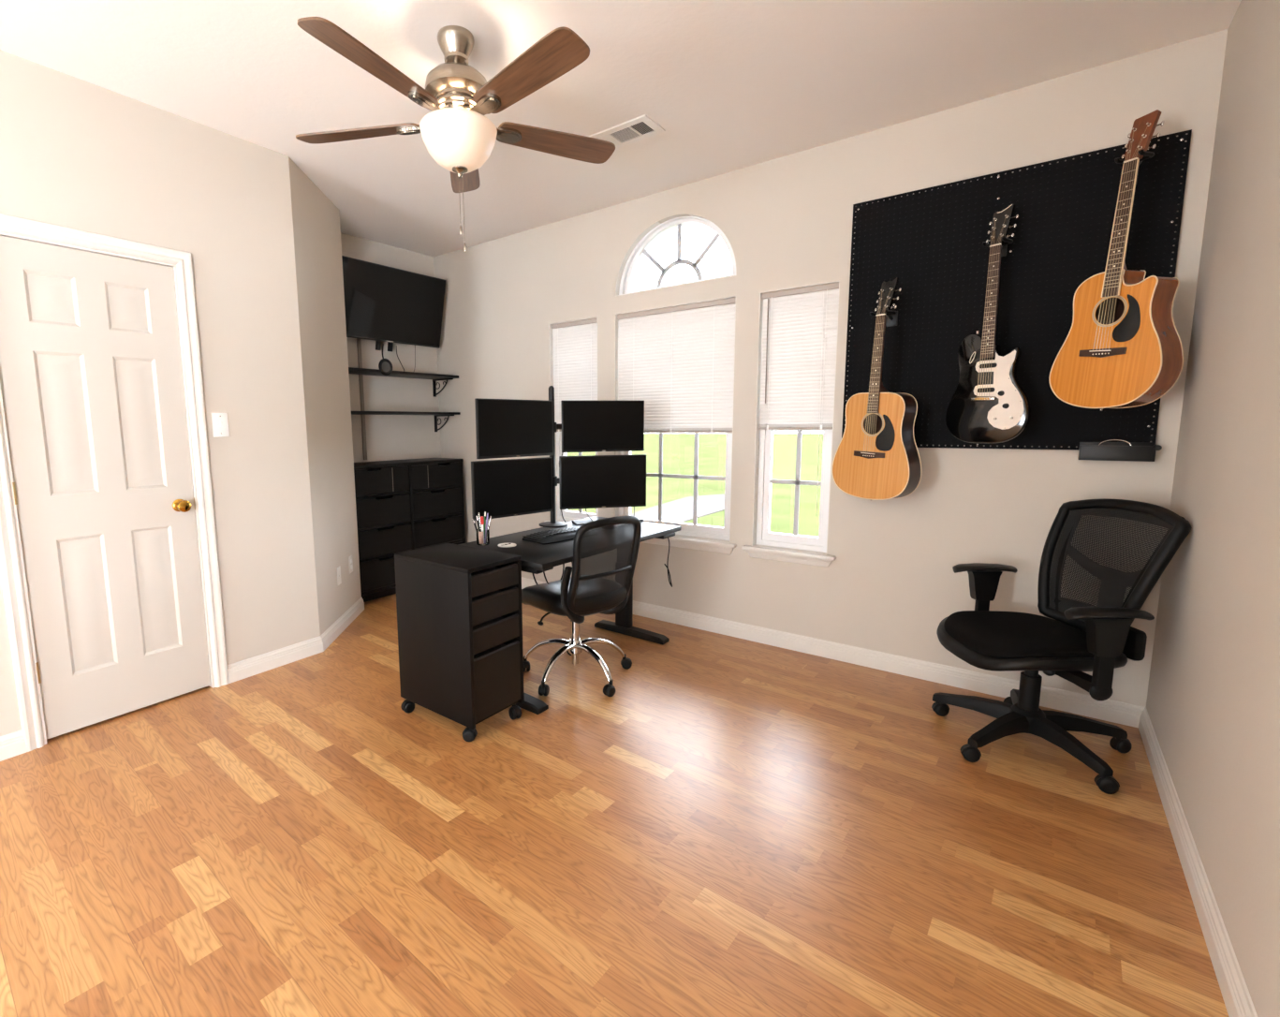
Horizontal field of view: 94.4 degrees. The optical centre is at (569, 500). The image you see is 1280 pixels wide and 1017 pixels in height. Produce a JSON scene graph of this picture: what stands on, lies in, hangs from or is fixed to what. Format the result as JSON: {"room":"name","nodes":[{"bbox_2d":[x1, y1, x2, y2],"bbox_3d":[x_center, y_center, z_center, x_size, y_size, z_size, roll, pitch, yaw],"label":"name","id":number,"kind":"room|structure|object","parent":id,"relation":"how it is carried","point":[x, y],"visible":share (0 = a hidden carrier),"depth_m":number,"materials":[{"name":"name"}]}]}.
{"room":"home office","nodes":[
{"label":"home office","id":0,"kind":"room"},
{"bbox_2d":[0,49,320,735],"bbox_3d":[-2.927,-0.216,1.440,0.160,2.723,4.714,5,9,36],"label":"wall","id":1,"kind":"structure","parent":0,"point":[76,154],"depth_m":2.91,"materials":[{"name":"paint"}]},
{"bbox_2d":[0,729,26,761],"bbox_3d":[-3.229,1.164,1.035,0.016,0.094,3.411,5,9,36],"label":"baseboard","id":2,"kind":"structure","parent":1,"relation":"attached to","point":[11,744],"depth_m":2.37,"materials":[{"name":"white paint"}]},
{"bbox_2d":[0,235,210,739],"bbox_3d":[-2.002,-0.037,2.588,0.105,2.030,0.659,5,9,36],"label":"door","id":3,"kind":"structure","parent":1,"relation":"in","point":[92,382],"depth_m":2.56,"materials":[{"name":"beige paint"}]},
{"bbox_2d":[0,213,228,751],"bbox_3d":[-2.043,-0.071,2.615,0.127,2.119,0.786,5,9,36],"label":"trim","id":4,"kind":"structure","parent":1,"relation":"attached to","point":[12,570],"depth_m":2.54,"materials":[{"name":"white paint"}]},
{"bbox_2d":[211,412,229,437],"bbox_3d":[-1.728,-0.376,2.920,0.016,0.118,0.074,5,9,36],"label":"light switch","id":5,"kind":"object","parent":1,"relation":"attached to","point":[220,421],"visible":1,"depth_m":2.92,"materials":[{"name":"white plastic"}]},
{"bbox_2d":[227,635,323,683],"bbox_3d":[-1.602,0.866,3.235,0.016,0.094,0.526,5,9,36],"label":"baseboard","id":6,"kind":"structure","parent":1,"relation":"attached to","point":[267,661],"depth_m":3.21,"materials":[{"name":"white paint"}]},
{"bbox_2d":[288,156,361,634],"bbox_3d":[-1.590,-0.533,3.811,0.312,2.723,1.098,-3,8,-17],"label":"wall","id":7,"kind":"structure","parent":0,"point":[316,219],"depth_m":3.59,"materials":[{"name":"paint"}]},
{"bbox_2d":[336,565,341,586],"bbox_3d":[-1.473,0.481,3.762,0.006,0.114,0.070,-1,7,-2],"label":"wall plate","id":8,"kind":"object","parent":7,"relation":"attached to","point":[338,569],"visible":1,"depth_m":3.75,"materials":[{"name":"white paint"}]},
{"bbox_2d":[320,597,364,651],"bbox_3d":[-1.466,0.788,3.835,0.016,0.094,0.798,-1,7,-2],"label":"baseboard","id":9,"kind":"structure","parent":7,"relation":"attached to","point":[341,624],"depth_m":3.77,"materials":[{"name":"white paint"}]},
{"bbox_2d":[348,555,353,573],"bbox_3d":[-1.483,0.431,3.998,0.007,0.114,0.070,-1,7,-3],"label":"wall plate","id":10,"kind":"object","parent":7,"relation":"attached to","point":[350,559],"visible":1,"depth_m":3.98,"materials":[{"name":"white paint"}]},
{"bbox_2d":[340,232,441,462],"bbox_3d":[-1.546,-0.654,4.750,0.120,2.723,1.450,5,9,38],"label":"wall","id":11,"kind":"structure","parent":0,"point":[389,437],"depth_m":4.77,"materials":[{"name":"paint"}]},
{"bbox_2d":[356,338,367,459],"bbox_3d":[-1.604,-0.816,4.550,0.012,1.005,0.030,5,9,38],"label":"cord cover","id":12,"kind":"object","parent":11,"relation":"attached to","point":[359,343],"visible":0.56,"depth_m":4.55,"materials":[{"name":"brown plastic"}]},
{"bbox_2d":[341,255,445,352],"bbox_3d":[-1.385,-1.460,4.512,0.219,0.596,0.974,5,9,38],"label":"television","id":13,"kind":"object","parent":11,"relation":"attached to","point":[384,303],"visible":0.91,"depth_m":4.47,"materials":[{"name":"black plastic"}]},
{"bbox_2d":[348,367,458,397],"bbox_3d":[-1.369,-0.919,4.615,0.284,0.165,1.076,5,9,38],"label":"wall shelf","id":14,"kind":"object","parent":11,"relation":"attached to","point":[351,370],"visible":0.54,"depth_m":4.67,"materials":[{"name":"black wood"}]},
{"bbox_2d":[378,358,392,375],"bbox_3d":[-1.374,-0.991,4.372,0.058,0.124,0.116,5,9,38],"label":"round speaker","id":15,"kind":"object","parent":14,"relation":"on","point":[385,366],"visible":1,"depth_m":4.35},
{"bbox_2d":[351,411,460,431],"bbox_3d":[-1.366,-0.618,4.654,0.284,0.165,1.076,5,9,38],"label":"wall shelf","id":16,"kind":"object","parent":11,"relation":"attached to","point":[436,414],"visible":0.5,"depth_m":4.65,"materials":[{"name":"black wood"}]},
{"bbox_2d":[0,593,1228,1016],"bbox_3d":[-1.318,1.168,1.462,4.866,0.060,6.750,5,9,38],"label":"floor","id":17,"kind":"structure","parent":0,"point":[743,828],"depth_m":1.79,"materials":[{"name":"brown wood"}]},
{"bbox_2d":[353,457,465,602],"bbox_3d":[-1.339,0.203,4.693,0.366,1.032,1.013,5,9,38],"label":"dresser","id":18,"kind":"object","parent":17,"relation":"on","point":[402,506],"visible":0.7,"depth_m":4.49,"materials":[{"name":"black wood"}]},
{"bbox_2d":[394,543,524,742],"bbox_3d":[-0.495,0.606,2.630,0.499,0.742,0.321,5,9,38],"label":"drawer unit","id":19,"kind":"object","parent":17,"relation":"on","point":[459,608],"visible":1,"depth_m":2.50,"materials":[{"name":"black wood"}]},
{"bbox_2d":[400,699,410,708],"bbox_3d":[-0.741,0.925,2.704,0.059,0.048,0.022,-7,10,-41],"label":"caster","id":20,"kind":"object","parent":19,"relation":"attached to","point":[405,704],"depth_m":2.69,"materials":[{"name":"black plastic"}]},
{"bbox_2d":[462,726,477,735],"bbox_3d":[-0.416,0.954,2.454,0.059,0.048,0.022,1,7,9],"label":"hood","id":21,"kind":"object","parent":19,"relation":"attached to","point":[468,730],"depth_m":2.44,"materials":[{"name":"black plastic"}]},
{"bbox_2d":[511,703,520,715],"bbox_3d":[-0.243,0.929,2.634,0.022,0.048,0.059,-5,9,-31],"label":"hood","id":22,"kind":"object","parent":19,"relation":"attached to","point":[515,710],"depth_m":2.62,"materials":[{"name":"black plastic"}]},
{"bbox_2d":[458,515,680,714],"bbox_3d":[0.031,0.540,3.222,0.633,0.712,1.200,6,9,39],"label":"desk","id":23,"kind":"object","parent":17,"relation":"on","point":[537,558],"visible":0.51,"depth_m":3.03,"materials":[{"name":"black wood"}]},
{"bbox_2d":[475,528,489,544],"bbox_3d":[-0.433,0.182,2.951,0.067,0.076,0.067,5,9,38],"label":"pen cup","id":24,"kind":"object","parent":23,"relation":"on","point":[479,535],"visible":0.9,"depth_m":2.93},
{"bbox_2d":[476,515,480,531],"bbox_3d":[-0.448,0.144,2.936,0.029,0.140,0.009,-5,9,-34],"label":"pen","id":25,"kind":"object","parent":24,"relation":"in","point":[477,516],"visible":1,"depth_m":2.93,"materials":[{"name":"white plastic"}]},
{"bbox_2d":[478,512,481,531],"bbox_3d":[-0.445,0.136,2.950,0.022,0.152,0.009,3,8,26],"label":"pen","id":26,"kind":"object","parent":24,"relation":"in","point":[478,512],"visible":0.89,"depth_m":2.94,"materials":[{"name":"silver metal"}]},
{"bbox_2d":[480,515,484,543],"bbox_3d":[-0.434,0.146,2.937,0.019,0.136,0.022,5,9,38],"label":"pen","id":27,"kind":"object","parent":24,"relation":"in","point":[481,517],"visible":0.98,"depth_m":2.93,"materials":[{"name":"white plastic"}]},
{"bbox_2d":[484,513,488,543],"bbox_3d":[-0.416,0.137,2.941,0.029,0.153,0.009,1,8,14],"label":"pen","id":28,"kind":"object","parent":24,"relation":"in","point":[487,513],"visible":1,"depth_m":2.94,"materials":[{"name":"purple"}]},
{"bbox_2d":[485,515,491,543],"bbox_3d":[-0.407,0.144,2.951,0.038,0.137,0.009,-2,7,-10],"label":"pen","id":29,"kind":"object","parent":24,"relation":"in","point":[491,516],"visible":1,"depth_m":2.95,"materials":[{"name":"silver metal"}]},
{"bbox_2d":[497,543,516,547],"bbox_3d":[-0.309,0.220,2.918,0.094,0.007,0.094,5,9,38],"label":"coaster","id":30,"kind":"object","parent":23,"relation":"on","point":[504,545],"visible":1,"depth_m":2.90,"materials":[{"name":"white paper"}]},
{"bbox_2d":[531,563,564,584],"bbox_3d":[-0.107,0.372,3.109,0.027,0.206,0.248,6,10,43],"label":"cable","id":31,"kind":"object","parent":23,"relation":"hanging from","point":[563,564],"visible":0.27,"depth_m":3.18,"materials":[{"name":"black rubber"}]},
{"bbox_2d":[539,385,567,527],"bbox_3d":[-0.086,-0.254,3.411,0.721,0.816,0.260,-4,8,-27],"label":"monitor stand","id":32,"kind":"object","parent":23,"relation":"on","point":[555,426],"visible":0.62,"depth_m":3.45,"materials":[{"name":"black metal"}]},
{"bbox_2d":[470,456,552,520],"bbox_3d":[-0.304,-0.070,3.151,0.513,0.304,0.047,-7,10,-40],"label":"monitor","id":33,"kind":"object","parent":32,"relation":"attached to","point":[510,487],"visible":0.94,"depth_m":3.12,"materials":[{"name":"black plastic"}]},
{"bbox_2d":[474,397,553,458],"bbox_3d":[-0.291,-0.385,3.145,0.513,0.304,0.047,-8,10,-44],"label":"monitor","id":34,"kind":"object","parent":32,"relation":"attached to","point":[505,428],"visible":1,"depth_m":3.11,"materials":[{"name":"black plastic"}]},
{"bbox_2d":[559,454,646,509],"bbox_3d":[0.193,-0.111,3.406,0.513,0.304,0.047,-2,7,-11],"label":"monitor","id":35,"kind":"object","parent":32,"relation":"attached to","point":[585,481],"visible":1,"depth_m":3.38,"materials":[{"name":"black plastic"}]},
{"bbox_2d":[560,399,644,452],"bbox_3d":[0.200,-0.448,3.537,0.513,0.304,0.047,-2,8,-14],"label":"monitor","id":36,"kind":"object","parent":32,"relation":"attached to","point":[587,426],"visible":1,"depth_m":3.51,"materials":[{"name":"black plastic"}]},
{"bbox_2d":[522,527,592,544],"bbox_3d":[-0.044,0.179,3.135,0.400,0.026,0.207,-7,10,-43],"label":"keyboard","id":37,"kind":"object","parent":23,"relation":"on","point":[553,536],"visible":0.91,"depth_m":3.06,"materials":[{"name":"black plastic"}]},
{"bbox_2d":[572,518,592,525],"bbox_3d":[0.086,0.129,3.556,0.120,0.015,0.085,-3,8,-21],"label":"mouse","id":38,"kind":"object","parent":23,"relation":"on","point":[577,522],"visible":0.78,"depth_m":3.55,"materials":[{"name":"white plastic"}]},
{"bbox_2d":[663,537,672,587],"bbox_3d":[0.576,0.356,3.417,0.060,0.305,0.021,-3,8,-22],"label":"charging cable","id":39,"kind":"object","parent":23,"relation":"hanging from","point":[667,565],"visible":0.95,"depth_m":3.42,"materials":[{"name":"black plastic"}]},
{"bbox_2d":[521,514,641,696],"bbox_3d":[0.046,0.485,3.009,0.606,0.876,0.589,-7,9,-39],"label":"chair","id":40,"kind":"object","parent":17,"relation":"on","point":[581,595],"visible":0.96,"depth_m":2.83,"materials":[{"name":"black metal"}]},
{"bbox_2d":[523,655,528,668],"bbox_3d":[-0.235,0.861,3.140,0.022,0.054,0.059,-2,8,-13],"label":"hood","id":41,"kind":"object","parent":40,"relation":"attached to","point":[525,663],"depth_m":3.13,"materials":[{"name":"black plastic"}]},
{"bbox_2d":[540,680,546,693],"bbox_3d":[-0.124,0.896,2.856,0.022,0.054,0.059,1,8,14],"label":"hood","id":42,"kind":"object","parent":40,"relation":"attached to","point":[543,686],"depth_m":2.83,"materials":[{"name":"black plastic"}]},
{"bbox_2d":[603,678,614,692],"bbox_3d":[0.192,0.894,2.845,0.059,0.054,0.022,-6,9,-37],"label":"hood","id":43,"kind":"object","parent":40,"relation":"attached to","point":[610,687],"depth_m":2.83,"materials":[{"name":"black plastic"}]},
{"bbox_2d":[620,653,632,664],"bbox_3d":[0.307,0.852,3.165,0.059,0.054,0.022,0,7,1],"label":"hood","id":44,"kind":"object","parent":40,"relation":"attached to","point":[625,660],"depth_m":3.15,"materials":[{"name":"black plastic"}]},
{"bbox_2d":[931,498,1191,794],"bbox_3d":[1.865,0.494,2.337,0.692,0.992,0.728,0,7,3],"label":"office chair","id":45,"kind":"object","parent":17,"relation":"on","point":[1080,637],"visible":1,"depth_m":2.29,"materials":[{"name":"black plastic"}]},
{"bbox_2d":[931,701,949,709],"bbox_3d":[1.660,0.904,2.630,0.064,0.059,0.022,1,7,9],"label":"hood","id":46,"kind":"object","parent":45,"relation":"attached to","point":[937,705],"depth_m":2.61,"materials":[{"name":"black plastic"}]},
{"bbox_2d":[959,743,981,756],"bbox_3d":[1.551,0.950,2.274,0.064,0.059,0.022,2,8,17],"label":"hood","id":47,"kind":"object","parent":45,"relation":"attached to","point":[969,749],"depth_m":2.26,"materials":[{"name":"black plastic"}]},
{"bbox_2d":[1003,696,1011,703],"bbox_3d":[2.007,0.896,2.664,0.064,0.059,0.022,0,7,1],"label":"hood","id":48,"kind":"object","parent":45,"relation":"attached to","point":[1007,699],"depth_m":2.66,"materials":[{"name":"black plastic"}]},
{"bbox_2d":[943,610,1094,658],"bbox_3d":[1.818,0.544,2.345,0.480,0.079,0.483,0,7,3],"label":"seat cushion","id":49,"kind":"object","parent":45,"relation":"on","point":[976,634],"depth_m":2.32,"materials":[{"name":"black fabric"}]},
{"bbox_2d":[1094,774,1119,787],"bbox_3d":[1.896,0.973,2.074,0.064,0.059,0.022,3,8,25],"label":"hood","id":50,"kind":"object","parent":45,"relation":"attached to","point":[1101,780],"depth_m":2.06,"materials":[{"name":"black plastic"}]},
{"bbox_2d":[1110,736,1130,747],"bbox_3d":[2.179,0.938,2.324,0.064,0.059,0.022,-1,7,-7],"label":"hood","id":51,"kind":"object","parent":45,"relation":"attached to","point":[1115,742],"depth_m":2.31,"materials":[{"name":"black plastic"}]},
{"bbox_2d":[0,0,1241,257],"bbox_3d":[-1.345,-1.621,1.104,4.866,0.120,6.750,5,9,38],"label":"ceiling","id":52,"kind":"structure","parent":0,"point":[732,85],"depth_m":2.37,"materials":[{"name":"white paint"}]},
{"bbox_2d":[295,16,615,251],"bbox_3d":[-0.408,-1.326,2.181,1.245,0.758,1.249,5,9,38],"label":"ceiling fan","id":53,"kind":"object","parent":52,"relation":"hanging from","point":[457,134],"visible":1,"depth_m":2.10,"materials":[{"name":"brown wood"}]},
{"bbox_2d":[588,114,665,149],"bbox_3d":[0.275,-1.801,2.898,0.344,0.010,0.190,5,9,38],"label":"ceiling vent","id":54,"kind":"object","parent":52,"relation":"in","point":[641,127],"visible":0.89,"depth_m":2.87,"materials":[{"name":"white plastic"}]},
{"bbox_2d":[433,29,1228,706],"bbox_3d":[0.693,-0.555,3.805,4.566,2.723,0.150,5,9,38],"label":"wall","id":55,"kind":"structure","parent":0,"point":[890,584],"depth_m":3.08,"materials":[{"name":"paint"}]},
{"bbox_2d":[544,316,598,522],"bbox_3d":[0.062,-0.520,4.287,0.521,1.523,0.194,5,9,38],"label":"window","id":56,"kind":"structure","parent":55,"relation":"in","point":[568,516],"depth_m":4.42,"materials":[{"name":"white plastic"}]},
{"bbox_2d":[551,318,597,431],"bbox_3d":[0.043,-0.884,4.221,0.415,0.776,0.032,5,9,38],"label":"window blind","id":57,"kind":"object","parent":56,"relation":"attached to","point":[575,343],"visible":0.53,"depth_m":4.20,"materials":[{"name":"beige fabric"}]},
{"bbox_2d":[615,295,736,554],"bbox_3d":[0.674,-0.464,3.803,0.936,1.523,0.194,5,9,38],"label":"window","id":58,"kind":"structure","parent":55,"relation":"in","point":[694,536],"depth_m":3.75,"materials":[{"name":"white plastic"}]},
{"bbox_2d":[617,297,735,433],"bbox_3d":[0.655,-0.822,3.738,0.830,0.786,0.032,5,9,38],"label":"window blind","id":59,"kind":"object","parent":58,"relation":"attached to","point":[678,360],"visible":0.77,"depth_m":3.70,"materials":[{"name":"beige fabric"}]},
{"bbox_2d":[615,214,736,295],"bbox_3d":[0.678,-1.543,3.683,0.845,0.422,0.148,5,9,38],"label":"window","id":60,"kind":"structure","parent":55,"relation":"in","point":[625,282],"depth_m":3.75,"materials":[{"name":"white plastic"}]},
{"bbox_2d":[741,280,839,567],"bbox_3d":[1.279,-0.409,3.325,0.515,1.523,0.194,5,9,38],"label":"window","id":61,"kind":"structure","parent":55,"relation":"in","point":[795,548],"depth_m":3.39,"materials":[{"name":"white plastic"}]},
{"bbox_2d":[758,281,838,512],"bbox_3d":[1.261,-0.539,3.287,0.409,1.245,0.038,5,9,38],"label":"window blind","id":62,"kind":"object","parent":61,"relation":"attached to","point":[800,325],"visible":0.95,"depth_m":3.25,"materials":[{"name":"beige fabric"}]},
{"bbox_2d":[521,576,1144,727],"bbox_3d":[0.653,0.758,3.908,4.566,0.094,0.016,5,9,38],"label":"baseboard","id":63,"kind":"structure","parent":55,"relation":"attached to","point":[1069,701],"depth_m":3.07,"materials":[{"name":"white paint"}]},
{"bbox_2d":[841,129,1191,450],"bbox_3d":[1.905,-0.848,2.682,1.188,1.217,0.019,5,9,38],"label":"pegboard","id":64,"kind":"object","parent":55,"relation":"attached to","point":[932,241],"visible":0.71,"depth_m":2.61,"materials":[{"name":"black metal"}]},
{"bbox_2d":[869,309,897,326],"bbox_3d":[1.517,-0.886,2.821,0.106,0.070,0.247,5,9,38],"label":"hanger","id":65,"kind":"object","parent":64,"relation":"attached to","point":[891,319],"visible":0.82,"depth_m":2.90,"materials":[{"name":"black"}]},
{"bbox_2d":[831,277,921,500],"bbox_3d":[1.494,-0.522,2.853,0.118,1.051,0.407,-5,8,-29],"label":"acoustic guitar","id":66,"kind":"object","parent":65,"relation":"hanging from","point":[876,457],"visible":1,"depth_m":2.80,"materials":[{"name":"brown wood"}]},
{"bbox_2d":[982,236,1013,256],"bbox_3d":[1.875,-1.113,2.559,0.162,0.070,0.098,-6,9,-37],"label":"hanger","id":67,"kind":"object","parent":64,"relation":"attached to","point":[1007,241],"visible":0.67,"depth_m":2.56,"materials":[{"name":"black"}]},
{"bbox_2d":[945,204,1030,443],"bbox_3d":[1.857,-0.761,2.585,0.065,1.014,0.334,-5,8,-30],"label":"electric guitar","id":68,"kind":"object","parent":67,"relation":"hanging from","point":[989,404],"visible":1,"depth_m":2.58,"materials":[{"name":"black paint"}]},
{"bbox_2d":[1077,439,1162,461],"bbox_3d":[2.268,-0.209,2.430,0.247,0.088,0.057,5,9,38],"label":"tray","id":69,"kind":"object","parent":64,"relation":"attached to","point":[1133,451],"visible":1,"depth_m":2.42,"materials":[{"name":"black"}]},
{"bbox_2d":[1114,148,1154,184],"bbox_3d":[2.143,-1.278,2.244,0.110,0.070,0.279,5,9,38],"label":"hanger","id":70,"kind":"object","parent":64,"relation":"attached to","point":[1147,154],"visible":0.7,"depth_m":2.17,"materials":[{"name":"black"}]},
{"bbox_2d":[1048,109,1183,411],"bbox_3d":[2.128,-0.891,2.273,0.133,1.075,0.387,-3,8,-15],"label":"acoustic guitar","id":71,"kind":"object","parent":70,"relation":"hanging from","point":[1122,347],"visible":1,"depth_m":2.23,"materials":[{"name":"orange wood"}]},
{"bbox_2d":[1146,0,1279,1016],"bbox_3d":[0.499,-0.043,-0.168,0.120,2.723,6.680,5,9,38],"label":"wall","id":72,"kind":"structure","parent":0,"point":[1213,701],"depth_m":1.66,"materials":[{"name":"paint"}]},
{"bbox_2d":[1138,706,1257,1016],"bbox_3d":[0.446,1.258,0.026,0.016,0.094,6.400,5,9,38],"label":"baseboard","id":73,"kind":"structure","parent":72,"relation":"attached to","point":[1238,1001],"depth_m":1.56,"materials":[{"name":"white paint"}]},
{"label":"outside","id":74,"kind":"structure","parent":0,"visible":0},
{"bbox_2d":[567,433,823,536],"bbox_3d":[30.514,-3.468,37.506,120.000,0.050,89.840,5,9,38],"label":"lawn","id":75,"kind":"structure","parent":74,"point":[678,448],"depth_m":19.54,"materials":[{"name":"green plant"}]},
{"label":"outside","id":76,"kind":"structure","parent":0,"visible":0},
{"bbox_2d":[631,494,724,522],"bbox_3d":[-0.873,0.090,11.888,7.080,0.015,8.200,5,9,38],"label":"driveway","id":77,"kind":"structure","parent":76,"point":[680,510],"depth_m":11.05,"materials":[{"name":"concrete"}]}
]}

